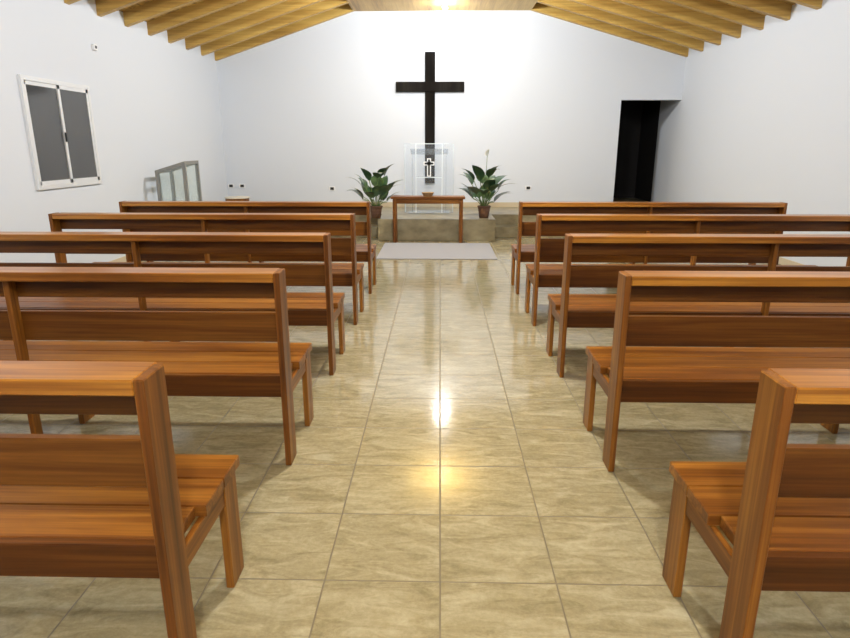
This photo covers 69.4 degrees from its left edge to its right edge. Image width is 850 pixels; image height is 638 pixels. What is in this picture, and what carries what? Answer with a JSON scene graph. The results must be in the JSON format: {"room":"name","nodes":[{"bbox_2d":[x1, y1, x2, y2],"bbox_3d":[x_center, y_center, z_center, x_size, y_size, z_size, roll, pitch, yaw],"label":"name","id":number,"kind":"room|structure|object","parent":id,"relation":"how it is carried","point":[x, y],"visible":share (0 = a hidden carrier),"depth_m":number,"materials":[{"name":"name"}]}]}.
{"room":"church interior","nodes":[
{"label":"church interior","id":0,"kind":"room"},
{"bbox_2d":[0,0,227,262],"bbox_3d":[-4.118,-2.511,6.253,0.150,4.450,16.300,0,16,1],"label":"wall","id":1,"kind":"structure","parent":0,"point":[155,101],"depth_m":7.79,"materials":[{"name":"white paint"}]},
{"bbox_2d":[17,74,101,189],"bbox_3d":[-4.013,-2.053,6.841,0.040,1.130,1.250,0,16,1],"label":"sliding window","id":2,"kind":"structure","parent":1,"relation":"in","point":[58,115],"depth_m":6.76,"materials":[{"name":"white metal"}]},
{"bbox_2d":[91,44,97,50],"bbox_3d":[-3.992,-3.285,7.419,0.040,0.070,0.070,0,16,1],"label":"wall sensor","id":3,"kind":"object","parent":1,"relation":"attached to","point":[94,46],"visible":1,"depth_m":7.39,"materials":[{"name":"white plastic"}]},
{"bbox_2d":[109,202,803,264],"bbox_3d":[0.288,-0.241,5.588,8.720,0.440,13.700,0,16,1],"label":"baseboard","id":4,"kind":"structure","parent":1,"relation":"attached to","point":[782,261],"depth_m":12.11,"materials":[{"name":"beige tile"}]},
{"bbox_2d":[0,237,849,637],"bbox_3d":[0.316,-0.292,6.768,9.020,0.100,16.300,0,16,1],"label":"floor","id":5,"kind":"structure","parent":0,"point":[446,480],"depth_m":2.73,"materials":[{"name":"tile"}]},
{"bbox_2d":[0,361,243,637],"bbox_3d":[-1.960,0.520,1.929,2.578,0.955,0.591,0,16,1],"label":"pew","id":6,"kind":"object","parent":5,"relation":"on","point":[72,505],"visible":1,"depth_m":1.69,"materials":[{"name":"brown wood"}]},
{"bbox_2d":[0,267,313,464],"bbox_3d":[-1.929,0.168,3.180,2.578,0.955,0.591,0,16,1],"label":"pew","id":7,"kind":"object","parent":5,"relation":"on","point":[238,358],"visible":0.79,"depth_m":2.93,"materials":[{"name":"brown wood"}]},
{"bbox_2d":[0,232,344,374],"bbox_3d":[-1.901,-0.163,4.359,2.578,0.955,0.591,0,16,1],"label":"pew","id":8,"kind":"object","parent":5,"relation":"on","point":[304,308],"visible":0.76,"depth_m":4.08,"materials":[{"name":"brown wood"}]},
{"bbox_2d":[155,160,201,200],"bbox_3d":[-3.604,-1.670,9.085,0.440,1.299,0.520,0,16,1],"label":"railing","id":9,"kind":"object","parent":5,"relation":"on","point":[182,165],"visible":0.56,"depth_m":8.81,"materials":[{"name":"silver metal"}]},
{"bbox_2d":[48,212,363,324],"bbox_3d":[-1.872,-0.493,5.533,2.578,0.955,0.591,0,16,1],"label":"pew","id":10,"kind":"object","parent":5,"relation":"on","point":[343,274],"visible":0.52,"depth_m":5.24,"materials":[{"name":"brown wood"}]},
{"bbox_2d":[119,201,375,293],"bbox_3d":[-1.844,-0.811,6.664,2.578,0.955,0.591,0,16,1],"label":"pew","id":11,"kind":"object","parent":5,"relation":"on","point":[364,252],"visible":0.52,"depth_m":6.39,"materials":[{"name":"brown wood"}]},
{"bbox_2d":[390,195,464,242],"bbox_3d":[0.047,-1.608,9.906,1.175,0.735,0.320,0,16,1],"label":"altar table","id":12,"kind":"object","parent":5,"relation":"on","point":[397,199],"visible":0.97,"depth_m":9.72,"materials":[{"name":"brown wood"}]},
{"bbox_2d":[421,192,433,195],"bbox_3d":[0.045,-1.991,9.799,0.206,0.060,0.206,0,16,1],"label":"basket bowl","id":13,"kind":"object","parent":12,"relation":"on","point":[423,193],"visible":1,"depth_m":9.74,"materials":[{"name":"brown wood"}]},
{"bbox_2d":[376,243,496,259],"bbox_3d":[0.177,-1.020,9.149,1.675,0.012,1.430,0,16,1],"label":"rug","id":14,"kind":"object","parent":5,"relation":"on","point":[459,251],"visible":0.96,"depth_m":9.03,"materials":[{"name":"grey fabric"}]},
{"bbox_2d":[331,198,647,240],"bbox_3d":[0.451,-2.067,12.251,8.720,0.350,4.480,0,16,1],"label":"platform","id":15,"kind":"object","parent":5,"relation":"on","point":[417,223],"visible":0.41,"depth_m":10.17,"materials":[{"name":"tile"}]},
{"bbox_2d":[225,196,249,200],"bbox_3d":[-3.395,-2.078,11.136,0.436,0.273,0.436,0,16,1],"label":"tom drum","id":16,"kind":"object","parent":15,"relation":"on","point":[229,198],"visible":0.46,"depth_m":10.95,"materials":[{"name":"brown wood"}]},
{"bbox_2d":[347,164,400,217],"bbox_3d":[-0.861,-2.124,10.173,1.033,0.883,0.930,12,19,36],"label":"plant","id":17,"kind":"object","parent":15,"relation":"on","point":[381,189],"visible":0.96,"depth_m":10.13,"materials":[{"name":"green plant"}]},
{"bbox_2d":[404,143,453,211],"bbox_3d":[0.074,-2.501,10.931,0.862,1.200,0.503,0,16,1],"label":"pulpit","id":18,"kind":"object","parent":15,"relation":"on","point":[428,163],"visible":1,"depth_m":10.73,"materials":[{"name":"white"}]},
{"bbox_2d":[459,149,514,217],"bbox_3d":[0.960,-2.234,10.145,1.106,1.111,0.988,-13,20,-38],"label":"plant","id":19,"kind":"object","parent":15,"relation":"on","point":[489,182],"visible":1,"depth_m":10.15,"materials":[{"name":"green plant"}]},
{"bbox_2d":[511,201,787,293],"bbox_3d":[2.305,-0.790,6.589,2.678,0.955,0.591,0,16,1],"label":"pew","id":20,"kind":"object","parent":5,"relation":"on","point":[520,252],"visible":0.52,"depth_m":6.32,"materials":[{"name":"brown wood"}]},
{"bbox_2d":[525,214,849,325],"bbox_3d":[2.277,-0.467,5.439,2.678,0.955,0.591,0,16,1],"label":"pew","id":21,"kind":"object","parent":5,"relation":"on","point":[539,275],"visible":0.37,"depth_m":5.15,"materials":[{"name":"brown wood"}]},
{"bbox_2d":[546,233,849,377],"bbox_3d":[2.248,-0.135,4.260,2.678,0.955,0.591,0,16,1],"label":"pew","id":22,"kind":"object","parent":5,"relation":"on","point":[576,310],"visible":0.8,"depth_m":4.01,"materials":[{"name":"brown wood"}]},
{"bbox_2d":[583,271,849,471],"bbox_3d":[2.219,0.202,3.062,2.678,0.955,0.591,0,16,1],"label":"pew","id":23,"kind":"object","parent":5,"relation":"on","point":[706,358],"visible":0.94,"depth_m":2.85,"materials":[{"name":"brown wood"}]},
{"bbox_2d":[662,368,849,637],"bbox_3d":[2.188,0.549,1.825,2.678,0.955,0.591,0,16,1],"label":"pew","id":24,"kind":"object","parent":5,"relation":"on","point":[784,511],"visible":1,"depth_m":1.65,"materials":[{"name":"brown wood"}]},
{"bbox_2d":[64,0,822,60],"bbox_3d":[0.288,-3.433,4.696,8.920,1.052,13.690,0,16,1],"label":"ceiling beams","id":25,"kind":"structure","parent":0,"point":[658,24],"depth_m":9.83,"materials":[{"name":"yellow wood"}]},
{"bbox_2d":[347,0,537,10],"bbox_3d":[0.148,-3.881,4.568,3.240,0.240,14.000,0,16,1],"label":"ceiling","id":26,"kind":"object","parent":25,"relation":"attached to","point":[356,5],"depth_m":10.77,"materials":[{"name":"beige wood"}]},
{"bbox_2d":[442,3,447,10],"bbox_3d":[0.345,-5.387,10.603,0.090,0.127,0.090,0,16,1],"label":"ceiling lamp","id":27,"kind":"object","parent":26,"relation":"attached to","point":[444,7],"visible":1,"depth_m":10.57,"materials":[{"name":"white plastic"}]},
{"bbox_2d":[119,0,795,29],"bbox_3d":[0.288,-3.525,4.665,9.020,0.938,14.000,0,16,1],"label":"boards","id":28,"kind":"object","parent":25,"relation":"attached to","point":[146,1],"depth_m":8.53,"materials":[{"name":"brown wood"}]},
{"bbox_2d":[217,10,685,201],"bbox_3d":[0.452,-4.045,11.710,8.720,4.450,0.150,0,16,1],"label":"wall","id":29,"kind":"structure","parent":0,"point":[304,111],"depth_m":11.64,"materials":[{"name":"white paint"}]},
{"bbox_2d":[396,52,463,182],"bbox_3d":[0.094,-3.800,11.680,1.280,2.375,0.057,0,16,1],"label":"cross","id":30,"kind":"object","parent":29,"relation":"attached to","point":[429,86],"visible":1,"depth_m":11.52,"materials":[{"name":"brown wood"}]},
{"bbox_2d":[613,100,660,201],"bbox_3d":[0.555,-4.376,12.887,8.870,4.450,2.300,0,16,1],"label":"doorway","id":31,"kind":"structure","parent":0,"point":[639,120],"depth_m":13.80,"materials":[{"name":"grey paint"}]},
{"bbox_2d":[651,0,849,265],"bbox_3d":[4.734,-2.278,5.426,0.150,4.450,15.000,0,16,1],"label":"wall","id":32,"kind":"structure","parent":0,"point":[763,115],"depth_m":8.39,"materials":[{"name":"white paint"}]}
]}

